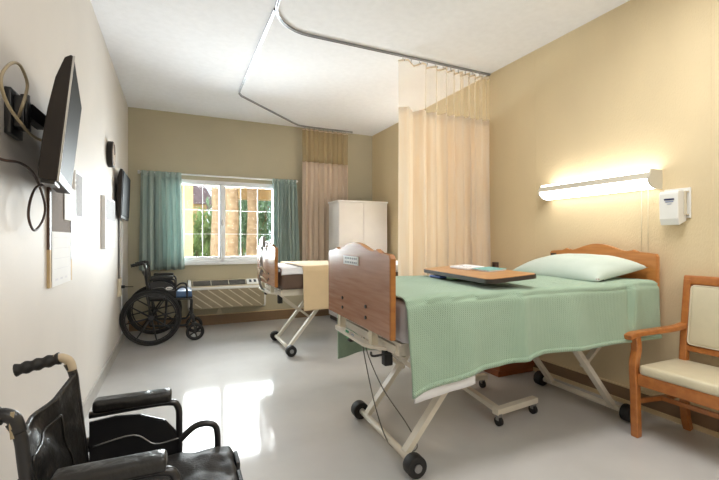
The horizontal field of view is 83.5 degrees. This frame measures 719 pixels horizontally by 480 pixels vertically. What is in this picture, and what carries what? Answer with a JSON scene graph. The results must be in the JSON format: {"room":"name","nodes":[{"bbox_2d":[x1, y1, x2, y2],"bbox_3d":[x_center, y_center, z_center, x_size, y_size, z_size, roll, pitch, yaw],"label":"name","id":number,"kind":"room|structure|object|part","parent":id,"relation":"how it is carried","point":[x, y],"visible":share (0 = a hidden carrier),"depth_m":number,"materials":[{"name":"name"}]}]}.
{"room":"care facility","nodes":[
{"label":"care facility","id":0,"kind":"room"},
{"bbox_2d":[0,0,127,479],"bbox_3d":[-1.190,-0.258,1.182,0.120,2.786,8.340,0,0,-25],"label":"wall","id":1,"kind":"structure","parent":0,"point":[78,318],"depth_m":1.92,"materials":[{"name":"beige paint"}]},
{"bbox_2d":[4,55,81,193],"bbox_3d":[-1.213,-0.420,1.640,0.219,0.462,0.687,0,0,-25],"label":"television","id":2,"kind":"object","parent":1,"relation":"attached to","point":[60,125],"visible":0.94,"depth_m":1.38,"materials":[{"name":"brown plastic"}]},
{"bbox_3d":[-1.226,-0.445,1.429,0.020,0.160,0.120,0,0,-25],"label":"wall plate","id":3,"kind":"part","parent":2,"relation":"part of","materials":[{"name":"black metal"}]},
{"bbox_2d":[0,61,41,140],"bbox_3d":[-1.140,-0.467,1.345,0.090,0.214,0.402,0,0,-18],"label":"cable","id":4,"kind":"object","parent":2,"relation":"attached to","point":[9,64],"visible":0.91,"depth_m":1.31,"materials":[{"name":"plastic"}]},
{"bbox_2d":[0,158,46,231],"bbox_3d":[-1.177,-0.153,1.421,0.069,0.241,0.573,0,0,-21],"label":"power cable","id":5,"kind":"object","parent":2,"relation":"attached to","point":[39,185],"visible":0.82,"depth_m":1.52,"materials":[{"name":"black plastic"}]},
{"bbox_3d":[-1.195,-0.453,1.495,0.044,0.073,0.116,0,0,-4],"label":"arm","id":6,"kind":"part","parent":2,"relation":"part of","materials":[{"name":"black metal"}]},
{"bbox_3d":[-1.101,-0.201,1.437,0.040,0.023,0.180,0,0,-33],"label":"port panel","id":7,"kind":"part","parent":2,"relation":"part of","materials":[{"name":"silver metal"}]},
{"bbox_3d":[-0.998,-0.415,1.371,0.052,0.431,0.005,0,0,-25],"label":"bezel trim","id":8,"kind":"part","parent":2,"relation":"part of","materials":[{"name":"silver metal"}]},
{"bbox_2d":[47,187,71,287],"bbox_3d":[-1.506,-0.072,2.030,0.012,0.585,0.435,0,0,-25],"label":"bulletin board","id":9,"kind":"object","parent":1,"relation":"attached to","point":[56,222],"visible":0.47,"depth_m":1.90,"materials":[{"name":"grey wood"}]},
{"bbox_2d":[52,231,70,286],"bbox_3d":[-1.497,0.090,2.028,0.002,0.260,0.365,0,0,-25],"label":"sheet","id":10,"kind":"object","parent":9,"relation":"attached to","point":[61,241],"visible":1,"depth_m":2.02,"materials":[{"name":"white paper"}]},
{"bbox_2d":[64,188,74,220],"bbox_3d":[-1.569,-0.195,2.185,0.002,0.180,0.240,0,0,-25],"label":"sheet","id":11,"kind":"object","parent":9,"relation":"attached to","point":[69,199],"visible":0.79,"depth_m":2.17,"materials":[{"name":"white paper"}]},
{"bbox_2d":[73,170,82,219],"bbox_3d":[-1.672,-0.263,2.396,0.014,0.275,0.190,0,0,-25],"label":"notice","id":12,"kind":"object","parent":1,"relation":"attached to","point":[77,177],"visible":0.89,"depth_m":2.37,"materials":[{"name":"white paper"}]},
{"bbox_3d":[-1.667,-0.263,2.399,0.002,0.245,0.160,0,0,-25],"label":"panel","id":13,"kind":"part","parent":12,"relation":"part of","materials":[{"name":"white paper"}]},
{"bbox_2d":[82,324,128,419],"bbox_3d":[-1.126,1.085,1.200,0.012,0.100,8.320,0,0,-25],"label":"baseboard","id":14,"kind":"structure","parent":1,"relation":"attached to","point":[91,396],"depth_m":3.12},
{"bbox_2d":[101,195,114,248],"bbox_3d":[-2.140,-0.142,3.441,0.032,0.425,0.560,0,0,-25],"label":"holder","id":15,"kind":"object","parent":1,"relation":"attached to","point":[107,204],"visible":1,"depth_m":3.27,"materials":[{"name":"white plastic"}]},
{"bbox_2d":[106,141,115,167],"bbox_3d":[-2.159,-0.745,3.510,0.056,0.224,0.224,0,0,-25],"label":"wall clock","id":16,"kind":"object","parent":1,"relation":"attached to","point":[110,146],"visible":1,"depth_m":3.44,"materials":[{"name":"brown plastic"}]},
{"bbox_2d":[118,218,122,333],"bbox_3d":[-2.521,0.335,4.252,0.016,1.360,0.310,0,0,-25],"label":"cable cover","id":17,"kind":"object","parent":1,"relation":"attached to","point":[118,218],"visible":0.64,"depth_m":4.35,"materials":[{"name":"white plastic"}]},
{"bbox_2d":[117,168,130,220],"bbox_3d":[-2.445,-0.447,4.165,0.081,0.474,0.710,0,0,-25],"label":"television","id":18,"kind":"object","parent":1,"relation":"attached to","point":[123,181],"visible":1,"depth_m":3.93,"materials":[{"name":"brown plastic"}]},
{"bbox_2d":[117,278,132,296],"bbox_3d":[-2.411,0.485,4.155,0.134,0.180,0.123,0,0,-25],"label":"wall outlet","id":19,"kind":"object","parent":1,"relation":"attached to","point":[120,286],"visible":0.98,"depth_m":4.08,"materials":[{"name":"beige plastic"}]},
{"bbox_2d":[128,107,371,319],"bbox_3d":[-1.364,-0.258,5.766,3.620,2.786,0.140,0,0,-25],"label":"wall","id":20,"kind":"structure","parent":0,"point":[163,141],"depth_m":5.41,"materials":[{"name":"paint"}]},
{"bbox_2d":[138,170,297,182],"bbox_3d":[-1.832,-0.849,5.441,2.042,0.038,0.061,0,0,-25],"label":"curtain rod","id":21,"kind":"object","parent":20,"relation":"attached to","point":[139,171],"visible":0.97,"depth_m":5.41,"materials":[{"name":"white plastic"}]},
{"bbox_2d":[139,170,184,270],"bbox_3d":[-2.477,-0.242,5.060,0.523,1.246,0.144,0,0,-25],"label":"drape","id":22,"kind":"object","parent":21,"relation":"hanging from","point":[161,238],"visible":0.98,"depth_m":5.07,"materials":[{"name":"teal fabric"}]},
{"bbox_2d":[272,178,299,262],"bbox_3d":[-1.043,-0.242,5.723,0.391,1.246,0.152,0,0,-25],"label":"drape","id":23,"kind":"object","parent":21,"relation":"hanging from","point":[285,201],"visible":0.94,"depth_m":5.72,"materials":[{"name":"teal fabric"}]},
{"bbox_2d":[188,278,265,310],"bbox_3d":[-1.751,0.703,5.338,0.960,0.365,0.315,0,0,-25],"label":"air conditioner","id":24,"kind":"object","parent":20,"relation":"attached to","point":[225,293],"visible":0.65,"depth_m":5.21,"materials":[{"name":"beige metal"}]},
{"bbox_2d":[191,279,246,285],"bbox_3d":[-1.811,0.551,5.223,0.675,0.063,0.090,0,0,-25],"label":"grille","id":25,"kind":"object","parent":24,"relation":"attached to","point":[241,282],"depth_m":5.23,"materials":[{"name":"beige metal"}]},
{"bbox_3d":[-1.687,0.748,5.211,0.900,0.235,0.031,0,0,-25],"label":"panel","id":26,"kind":"part","parent":24,"relation":"part of","materials":[{"name":"beige plastic"}]},
{"bbox_3d":[-1.403,0.554,5.413,0.215,0.065,0.088,0,0,-25],"label":"control panel","id":27,"kind":"part","parent":24,"relation":"part of","materials":[{"name":"white plastic"}]},
{"bbox_2d":[181,179,272,264],"bbox_3d":[-1.867,-0.233,5.483,1.570,1.125,0.135,0,0,-25],"label":"window","id":28,"kind":"structure","parent":20,"relation":"in","point":[221,259],"depth_m":5.47,"materials":[{"name":"white plastic"}]},
{"bbox_3d":[-2.208,-0.250,5.354,0.693,1.010,0.046,0,0,-25],"label":"sash","id":29,"kind":"part","parent":28,"relation":"part of","materials":[{"name":"white plastic"}]},
{"bbox_3d":[-1.852,0.315,5.451,1.570,0.030,0.065,0,0,-25],"label":"sill","id":30,"kind":"part","parent":28,"relation":"part of","materials":[{"name":"white plastic"}]},
{"bbox_3d":[-1.547,-0.250,5.657,0.693,1.010,0.046,0,0,-25],"label":"sash","id":31,"kind":"part","parent":28,"relation":"part of","materials":[{"name":"white plastic"}]},
{"bbox_2d":[128,308,329,331],"bbox_3d":[-1.341,1.065,5.688,3.358,0.140,0.020,0,0,-25],"label":"baseboard","id":32,"kind":"structure","parent":20,"relation":"attached to","point":[237,317],"depth_m":5.56,"materials":[{"name":"brown wood"}]},
{"bbox_2d":[90,0,629,135],"bbox_3d":[0.401,-1.701,1.910,3.620,0.100,8.580,0,0,-25],"label":"ceiling","id":33,"kind":"structure","parent":0,"point":[194,57],"depth_m":3.47,"materials":[{"name":"white paint"}]},
{"bbox_2d":[238,8,352,132],"bbox_3d":[-0.847,-1.643,4.582,1.011,0.017,3.324,0,0,9],"label":"ceiling track","id":34,"kind":"object","parent":33,"relation":"attached to","point":[274,9],"visible":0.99,"depth_m":4.13,"materials":[{"name":"metal"}]},
{"bbox_2d":[302,127,347,260],"bbox_3d":[-0.497,-0.447,5.954,0.714,2.376,0.100,0,0,-25],"label":"privacy curtain","id":35,"kind":"object","parent":34,"relation":"hanging from","point":[324,154],"visible":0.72,"depth_m":5.93,"materials":[{"name":"beige fabric"}]},
{"bbox_3d":[-0.496,-1.367,5.950,0.711,0.475,0.059,0,0,-25],"label":"panel","id":36,"kind":"part","parent":35,"relation":"part of","materials":[{"name":"beige fabric"}]},
{"bbox_2d":[275,0,489,75],"bbox_3d":[1.111,-1.643,1.730,2.231,0.017,4.020,0,0,-25],"label":"ceiling track","id":37,"kind":"object","parent":33,"relation":"attached to","point":[282,21],"visible":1,"depth_m":3.43,"materials":[{"name":"metal"}]},
{"bbox_2d":[398,56,490,275],"bbox_3d":[0.820,-0.397,3.790,1.050,2.476,0.182,0,0,-25],"label":"privacy curtain","id":38,"kind":"object","parent":37,"relation":"hanging from","point":[444,166],"visible":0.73,"depth_m":3.75,"materials":[{"name":"beige fabric"}]},
{"bbox_2d":[84,315,718,479],"bbox_3d":[0.401,1.185,1.910,3.620,0.100,8.580,0,0,-25],"label":"floor","id":39,"kind":"structure","parent":0,"point":[285,417],"depth_m":2.55,"materials":[{"name":"plastic"}]},
{"bbox_2d":[0,352,242,479],"bbox_3d":[-0.569,0.722,1.008,0.766,0.826,0.612,0,0,-24],"label":"wheelchair","id":40,"kind":"object","parent":39,"relation":"on","point":[53,443],"visible":1,"depth_m":1.10,"materials":[{"name":"black leather"}]},
{"bbox_3d":[-0.656,0.339,0.754,0.054,0.052,0.024,0,0,-24],"label":"push handle","id":41,"kind":"part","parent":40,"relation":"part of","materials":[{"name":"black rubber"}]},
{"bbox_3d":[-0.442,0.659,0.825,0.460,0.643,0.070,0,0,-24],"label":"frame","id":42,"kind":"part","parent":40,"relation":"part of","materials":[{"name":"black metal"}]},
{"bbox_3d":[-0.726,0.535,0.939,0.089,0.337,0.399,0,0,-24],"label":"backrest","id":43,"kind":"part","parent":40,"relation":"part of","materials":[{"name":"black leather"}]},
{"bbox_3d":[-0.814,0.339,1.117,0.054,0.052,0.024,0,0,-24],"label":"push handle","id":44,"kind":"part","parent":40,"relation":"part of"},
{"bbox_3d":[-0.616,0.659,1.225,0.460,0.643,0.070,0,0,-24],"label":"frame","id":45,"kind":"part","parent":40,"relation":"part of","materials":[{"name":"black metal"}]},
{"bbox_3d":[-0.504,0.469,0.820,0.202,0.034,0.052,0,0,-24],"label":"armrest","id":46,"kind":"part","parent":40,"relation":"part of","materials":[{"name":"black leather"}]},
{"bbox_3d":[-0.662,0.469,1.183,0.202,0.034,0.052,0,0,-24],"label":"armrest","id":47,"kind":"part","parent":40,"relation":"part of","materials":[{"name":"black leather"}]},
{"bbox_3d":[-0.650,0.588,1.179,0.222,0.043,0.005,0,0,-24],"label":"guard trim","id":48,"kind":"part","parent":40,"relation":"part of","materials":[{"name":"grey metal"}]},
{"bbox_2d":[142,446,237,479],"bbox_3d":[-0.496,0.655,1.040,0.378,0.064,0.377,0,0,-24],"label":"seat cushion","id":49,"kind":"object","parent":40,"relation":"on","point":[216,462],"depth_m":1.14,"materials":[{"name":"black leather"}]},
{"bbox_2d":[119,260,203,345],"bbox_3d":[-2.241,0.686,4.636,0.832,0.898,0.665,0,0,-24],"label":"wheelchair","id":50,"kind":"object","parent":39,"relation":"on","point":[162,288],"visible":1,"depth_m":4.43,"materials":[{"name":"black metal"}]},
{"bbox_3d":[-2.412,0.483,4.561,0.097,0.366,0.434,0,0,-24],"label":"backrest","id":51,"kind":"part","parent":50,"relation":"part of","materials":[{"name":"black plastic"}]},
{"bbox_3d":[-2.171,0.411,4.432,0.220,0.037,0.056,0,0,-24],"label":"armrest","id":52,"kind":"part","parent":50,"relation":"part of","materials":[{"name":"black plastic"}]},
{"bbox_3d":[-2.343,0.411,4.826,0.220,0.037,0.056,0,0,-24],"label":"armrest","id":53,"kind":"part","parent":50,"relation":"part of","materials":[{"name":"black plastic"}]},
{"bbox_3d":[-2.103,0.617,4.437,0.501,0.699,0.076,0,0,-24],"label":"frame","id":54,"kind":"part","parent":50,"relation":"part of","materials":[{"name":"black metal"}]},
{"bbox_3d":[-2.293,0.617,4.872,0.501,0.699,0.076,0,0,-24],"label":"frame","id":55,"kind":"part","parent":50,"relation":"part of","materials":[{"name":"black metal"}]},
{"bbox_2d":[176,287,191,297],"bbox_3d":[-2.163,0.612,4.670,0.405,0.073,0.406,0,0,-24],"label":"seat cushion","id":56,"kind":"object","parent":50,"relation":"on","point":[182,292],"depth_m":4.53,"materials":[{"name":"blue fabric"}]},
{"bbox_2d":[257,237,397,356],"bbox_3d":[-0.132,0.549,4.559,1.964,1.169,0.880,0,0,-25],"label":"hospital bed","id":57,"kind":"object","parent":39,"relation":"on","point":[270,277],"visible":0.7,"depth_m":4.03,"materials":[{"name":"brown wood"}]},
{"bbox_3d":[-1.031,0.312,4.237,0.080,0.456,0.063,0,0,43],"label":"control cord","id":58,"kind":"part","parent":57,"relation":"part of","materials":[{"name":"white plastic"}]},
{"bbox_3d":[-0.998,0.302,4.164,0.080,0.476,0.063,0,0,43],"label":"control cord","id":59,"kind":"part","parent":57,"relation":"part of","materials":[{"name":"white plastic"}]},
{"bbox_3d":[-1.014,0.345,4.184,0.048,0.156,0.362,0,0,-25],"label":"coiled cord","id":60,"kind":"part","parent":57,"relation":"part of","materials":[{"name":"white plastic"}]},
{"bbox_3d":[-0.962,0.230,4.179,0.030,0.434,0.880,0,0,-25],"label":"footboard","id":61,"kind":"part","parent":57,"relation":"part of","materials":[{"name":"brown wood"}]},
{"bbox_3d":[-0.798,0.585,4.042,0.045,0.100,0.045,0,0,-25],"label":"motor","id":62,"kind":"part","parent":57,"relation":"part of","materials":[{"name":"black plastic"}]},
{"bbox_3d":[-0.089,0.508,4.579,1.820,0.063,0.800,0,0,-25],"label":"bed frame","id":63,"kind":"part","parent":57,"relation":"part of","materials":[{"name":"beige metal"}]},
{"bbox_3d":[-0.709,0.807,4.558,0.467,0.562,0.045,0,0,-25],"label":"leg","id":64,"kind":"part","parent":57,"relation":"part of","materials":[{"name":"beige metal"}]},
{"bbox_3d":[-0.510,0.807,4.122,0.467,0.562,0.045,0,0,-25],"label":"leg","id":65,"kind":"part","parent":57,"relation":"part of","materials":[{"name":"beige metal"}]},
{"bbox_2d":[278,260,397,274],"bbox_3d":[-0.102,0.350,4.572,1.810,0.178,0.938,0,0,-25],"label":"sheet","id":66,"kind":"object","parent":57,"relation":"on","point":[287,269],"visible":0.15,"depth_m":3.87,"materials":[{"name":"white fabric"}]},
{"bbox_2d":[280,260,328,310],"bbox_3d":[-0.302,0.468,4.481,0.952,0.448,0.973,0,0,-25],"label":"blanket","id":67,"kind":"object","parent":66,"relation":"on","point":[315,273],"visible":0.34,"depth_m":3.92,"materials":[{"name":"beige fabric"}]},
{"bbox_3d":[-0.107,0.378,4.570,1.780,0.195,0.880,0,0,-25],"label":"mattress","id":68,"kind":"part","parent":57,"relation":"part of","materials":[{"name":"fabric"}]},
{"bbox_2d":[328,200,387,321],"bbox_3d":[-0.021,0.292,5.835,0.770,1.685,0.432,0,0,-25],"label":"wardrobe","id":69,"kind":"object","parent":39,"relation":"on","point":[365,222],"visible":0.44,"depth_m":5.66,"materials":[{"name":"white laminate"}]},
{"bbox_3d":[-0.114,0.269,5.587,0.369,1.572,0.019,0,0,-25],"label":"door","id":70,"kind":"part","parent":69,"relation":"part of","materials":[{"name":"white laminate"}]},
{"bbox_3d":[-0.024,-0.537,5.843,0.770,0.025,0.415,0,0,-25],"label":"panel","id":71,"kind":"part","parent":69,"relation":"part of","materials":[{"name":"white laminate"}]},
{"bbox_3d":[0.227,0.269,5.743,0.369,1.572,0.019,0,0,-25],"label":"door","id":72,"kind":"part","parent":69,"relation":"part of","materials":[{"name":"white laminate"}]},
{"bbox_2d":[424,265,537,425],"bbox_3d":[0.808,0.654,2.567,0.758,0.961,0.971,0,0,-25],"label":"table","id":73,"kind":"object","parent":39,"relation":"on","point":[495,277],"visible":0.59,"depth_m":2.47,"materials":[{"name":"laminate"}]},
{"bbox_2d":[450,264,483,269],"bbox_3d":[0.687,0.173,2.586,0.120,0.021,0.220,0,0,-16],"label":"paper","id":74,"kind":"object","parent":73,"relation":"on","point":[464,266],"visible":0.88,"depth_m":2.55,"materials":[{"name":"white paper"}]},
{"bbox_2d":[472,267,505,271],"bbox_3d":[0.768,0.173,2.391,0.115,0.018,0.184,0,0,-16],"label":"booklet","id":75,"kind":"object","parent":73,"relation":"on","point":[487,269],"visible":1,"depth_m":2.36,"materials":[{"name":"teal paper"}]},
{"bbox_2d":[329,242,659,478],"bbox_3d":[0.840,0.574,2.545,1.932,1.121,0.880,0,0,-22],"label":"hospital bed","id":76,"kind":"object","parent":39,"relation":"on","point":[362,279],"visible":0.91,"depth_m":2.17,"materials":[{"name":"brown wood"}]},
{"bbox_3d":[-0.019,0.230,2.191,0.030,0.434,0.880,0,0,-22],"label":"footboard","id":77,"kind":"part","parent":76,"relation":"part of","materials":[{"name":"brown wood"}]},
{"bbox_3d":[0.869,0.508,2.557,1.820,0.063,0.800,0,0,-22],"label":"bed frame","id":78,"kind":"part","parent":76,"relation":"part of","materials":[{"name":"beige metal"}]},
{"bbox_3d":[0.248,0.807,2.561,0.467,0.562,0.045,0,0,-22],"label":"leg","id":79,"kind":"part","parent":76,"relation":"part of","materials":[{"name":"beige metal"}]},
{"bbox_3d":[0.140,0.585,2.048,0.045,0.100,0.045,0,0,-22],"label":"motor","id":80,"kind":"part","parent":76,"relation":"part of","materials":[{"name":"black plastic"}]},
{"bbox_3d":[0.160,0.833,2.195,0.311,0.597,0.095,0,0,11],"label":"power cord","id":81,"kind":"part","parent":76,"relation":"part of","materials":[{"name":"black rubber"}]},
{"bbox_3d":[0.850,0.378,2.549,1.780,0.195,0.880,0,0,-22],"label":"mattress","id":82,"kind":"part","parent":76,"relation":"part of","materials":[{"name":"white fabric"}]},
{"bbox_3d":[0.431,0.807,2.117,0.467,0.562,0.045,0,0,-22],"label":"leg","id":83,"kind":"part","parent":76,"relation":"part of","materials":[{"name":"beige metal"}]},
{"bbox_2d":[415,375,475,403],"bbox_3d":[0.222,0.500,2.293,0.328,0.459,0.944,0,0,-22],"label":"sheet","id":84,"kind":"object","parent":76,"relation":"on","point":[447,388],"visible":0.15,"depth_m":1.87,"materials":[{"name":"white fabric"}]},
{"bbox_2d":[337,275,661,398],"bbox_3d":[0.835,0.510,2.548,1.774,0.532,1.031,0,0,-25],"label":"blanket","id":85,"kind":"object","parent":76,"relation":"on","point":[458,330],"visible":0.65,"depth_m":2.02,"materials":[{"name":"green fabric"}]},
{"bbox_2d":[429,274,445,277],"bbox_3d":[0.533,0.235,2.620,0.110,0.016,0.120,0,0,-25],"label":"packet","id":86,"kind":"object","parent":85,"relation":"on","point":[431,275],"visible":0.55,"depth_m":2.58,"materials":[{"name":"blue plastic"}]},
{"bbox_2d":[512,253,647,281],"bbox_3d":[1.486,0.180,2.808,0.450,0.170,0.730,0,0,-22],"label":"pillow","id":87,"kind":"object","parent":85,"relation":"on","point":[584,267],"visible":0.91,"depth_m":2.60,"materials":[{"name":"white fabric"}]},
{"bbox_3d":[1.254,0.807,2.975,0.472,0.562,0.045,0,0,-22],"label":"leg","id":88,"kind":"part","parent":76,"relation":"part of","materials":[{"name":"beige metal"}]},
{"bbox_3d":[1.436,0.807,2.531,0.472,0.562,0.045,0,0,-22],"label":"leg","id":89,"kind":"part","parent":76,"relation":"part of","materials":[{"name":"beige metal"}]},
{"bbox_3d":[1.719,0.306,2.907,0.030,0.558,0.820,0,0,-22],"label":"headboard","id":90,"kind":"part","parent":76,"relation":"part of","materials":[{"name":"brown wood"}]},
{"bbox_2d":[484,360,534,376],"bbox_3d":[1.226,0.772,3.591,0.440,0.725,0.480,0,0,-25],"label":"nightstand","id":91,"kind":"object","parent":39,"relation":"on","point":[522,367],"visible":0.03,"depth_m":3.39,"materials":[{"name":"brown wood"}]},
{"bbox_2d":[624,275,718,437],"bbox_3d":[1.869,0.675,2.134,0.492,0.929,0.628,0,0,-25],"label":"armchair","id":92,"kind":"object","parent":39,"relation":"on","point":[688,381],"visible":1,"depth_m":2.30,"materials":[{"name":"brown wood"}]},
{"bbox_3d":[1.591,0.842,2.325,0.062,0.588,0.042,0,0,-25],"label":"leg","id":93,"kind":"part","parent":92,"relation":"part of","materials":[{"name":"brown wood"}]},
{"bbox_3d":[1.732,0.531,2.359,0.440,0.076,0.059,0,0,-15],"label":"armrest","id":94,"kind":"part","parent":92,"relation":"part of","materials":[{"name":"brown wood"}]},
{"bbox_3d":[1.710,0.796,2.061,0.025,0.067,0.540,0,0,-25],"label":"rail","id":95,"kind":"part","parent":92,"relation":"part of","materials":[{"name":"brown wood"}]},
{"bbox_3d":[1.864,0.739,2.131,0.375,0.057,0.524,0,0,-25],"label":"seat","id":96,"kind":"part","parent":92,"relation":"part of","materials":[{"name":"beige leather"}]},
{"bbox_3d":[1.954,0.687,2.409,0.089,0.907,0.040,0,0,-25],"label":"leg","id":97,"kind":"part","parent":92,"relation":"part of","materials":[{"name":"brown wood"}]},
{"bbox_3d":[2.071,0.239,2.226,0.047,0.057,0.474,0,0,-25],"label":"rail","id":98,"kind":"part","parent":92,"relation":"part of","materials":[{"name":"brown wood"}]},
{"bbox_3d":[2.026,0.636,2.206,0.035,0.037,0.400,0,0,-25],"label":"rail","id":99,"kind":"part","parent":92,"relation":"part of","materials":[{"name":"brown wood"}]},
{"bbox_3d":[2.045,0.442,2.214,0.085,0.347,0.386,0,0,-25],"label":"backrest","id":100,"kind":"part","parent":92,"relation":"part of","materials":[{"name":"beige leather"}]},
{"bbox_2d":[372,0,718,412],"bbox_3d":[1.992,-0.258,2.639,0.122,2.786,8.340,0,0,-25],"label":"wall","id":101,"kind":"structure","parent":0,"point":[634,87],"depth_m":2.89,"materials":[{"name":"beige paint"}]},
{"bbox_2d":[492,262,498,267],"bbox_3d":[1.323,0.260,3.921,0.030,0.090,0.060,0,0,-25],"label":"wall socket","id":102,"kind":"object","parent":101,"relation":"attached to","point":[494,264],"visible":0.57,"depth_m":3.90,"materials":[{"name":"brown plastic"}]},
{"bbox_2d":[538,169,662,250],"bbox_3d":[1.706,-0.188,2.950,0.142,0.525,0.855,0,0,-25],"label":"wall light","id":103,"kind":"object","parent":101,"relation":"attached to","point":[652,178],"visible":1,"depth_m":2.81,"materials":[{"name":"white plastic"}]},
{"bbox_2d":[539,178,654,199],"bbox_3d":[1.694,-0.360,2.945,0.107,0.059,0.831,0,0,-25],"label":"diffuser","id":104,"kind":"object","parent":103,"relation":"attached to","point":[624,184],"depth_m":2.86,"materials":[{"name":"white plastic"}]},
{"bbox_3d":[1.875,-0.128,2.679,0.003,0.406,0.003,0,0,-25],"label":"pull cord","id":105,"kind":"part","parent":103,"relation":"part of","materials":[{"name":"beige fabric"}]},
{"bbox_2d":[533,358,718,437],"bbox_3d":[1.928,1.074,2.609,0.022,0.122,8.340,0,0,-25],"label":"baseboard","id":106,"kind":"structure","parent":101,"relation":"attached to","point":[709,425],"depth_m":2.78,"materials":[{"name":"brown wood"}]},
{"bbox_2d":[659,187,690,224],"bbox_3d":[1.935,-0.206,2.489,0.108,0.228,0.145,0,0,-25],"label":"soap dispenser","id":107,"kind":"object","parent":101,"relation":"attached to","point":[674,204],"visible":1,"depth_m":2.45,"materials":[{"name":"white plastic"}]},
{"bbox_3d":[1.980,-0.228,2.510,0.010,0.185,0.145,0,0,-25],"label":"plate","id":108,"kind":"part","parent":107,"relation":"part of","materials":[{"name":"white plastic"}]},
{"label":"outside","id":109,"kind":"structure","parent":0,"visible":0},
{"bbox_3d":[-5.726,1.360,14.910,26.000,0.150,20.120,0,0,-25],"label":"ground","id":110,"kind":"structure","parent":109,"visible":0},
{"bbox_2d":[182,184,192,256],"bbox_3d":[-2.788,-0.290,6.439,0.230,3.150,0.230,0,0,-25],"label":"pillar","id":111,"kind":"structure","parent":110,"relation":"on","point":[187,190],"depth_m":6.35,"materials":[{"name":"beige paint"}]},
{"bbox_2d":[193,207,211,256],"bbox_3d":[-3.555,0.285,8.941,1.537,2.076,1.274,0,0,-25],"label":"leafy shrub","id":112,"kind":"object","parent":110,"relation":"on","point":[197,232],"visible":0.23,"depth_m":8.72,"materials":[{"name":"green plant"}]},
{"bbox_2d":[193,185,211,253],"bbox_3d":[-7.434,-0.690,16.118,2.900,3.950,2.900,0,0,-25],"label":"house","id":113,"kind":"structure","parent":110,"relation":"on","point":[197,189],"depth_m":15.24,"materials":[{"name":"beige paint"}]},
{"bbox_2d":[210,186,218,256],"bbox_3d":[-2.764,-1.004,7.863,0.286,4.608,0.275,0,0,-25],"label":"trunk","id":114,"kind":"object","parent":110,"relation":"on","point":[214,244],"visible":0.16,"depth_m":7.75,"materials":[{"name":"brown plant"}]},
{"bbox_2d":[225,187,238,255],"bbox_3d":[-2.402,-1.004,7.589,0.298,4.609,0.288,0,0,-25],"label":"trunk","id":115,"kind":"object","parent":110,"relation":"on","point":[231,193],"visible":0.23,"depth_m":7.48,"materials":[{"name":"brown plant"}]},
{"bbox_2d":[210,200,265,255],"bbox_3d":[-4.275,-0.235,14.399,2.171,3.072,1.619,0,0,-25],"label":"leafy tree","id":116,"kind":"object","parent":110,"relation":"on","point":[244,250],"visible":0.02,"depth_m":14.19,"materials":[{"name":"green plant"}]},
{"bbox_2d":[206,188,271,255],"bbox_3d":[-3.368,-0.506,12.308,2.578,3.619,1.790,0,0,-25],"label":"leafy tree","id":117,"kind":"object","parent":110,"relation":"on","point":[263,219],"visible":0.22,"depth_m":12.01,"materials":[{"name":"green plant"}]},
{"bbox_2d":[246,188,258,255],"bbox_3d":[-2.183,-1.004,8.239,0.273,4.608,0.263,0,0,-25],"label":"trunk","id":118,"kind":"object","parent":110,"relation":"on","point":[251,240],"visible":0.23,"depth_m":8.14,"materials":[{"name":"brown plant"}]},
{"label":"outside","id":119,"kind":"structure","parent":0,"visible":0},
{"bbox_2d":[237,187,271,200],"bbox_3d":[0.330,-1.205,8.829,6.050,0.520,4.020,0,0,-25],"label":"porch roof","id":120,"kind":"structure","parent":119,"point":[263,194],"depth_m":9.36,"materials":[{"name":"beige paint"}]}
]}

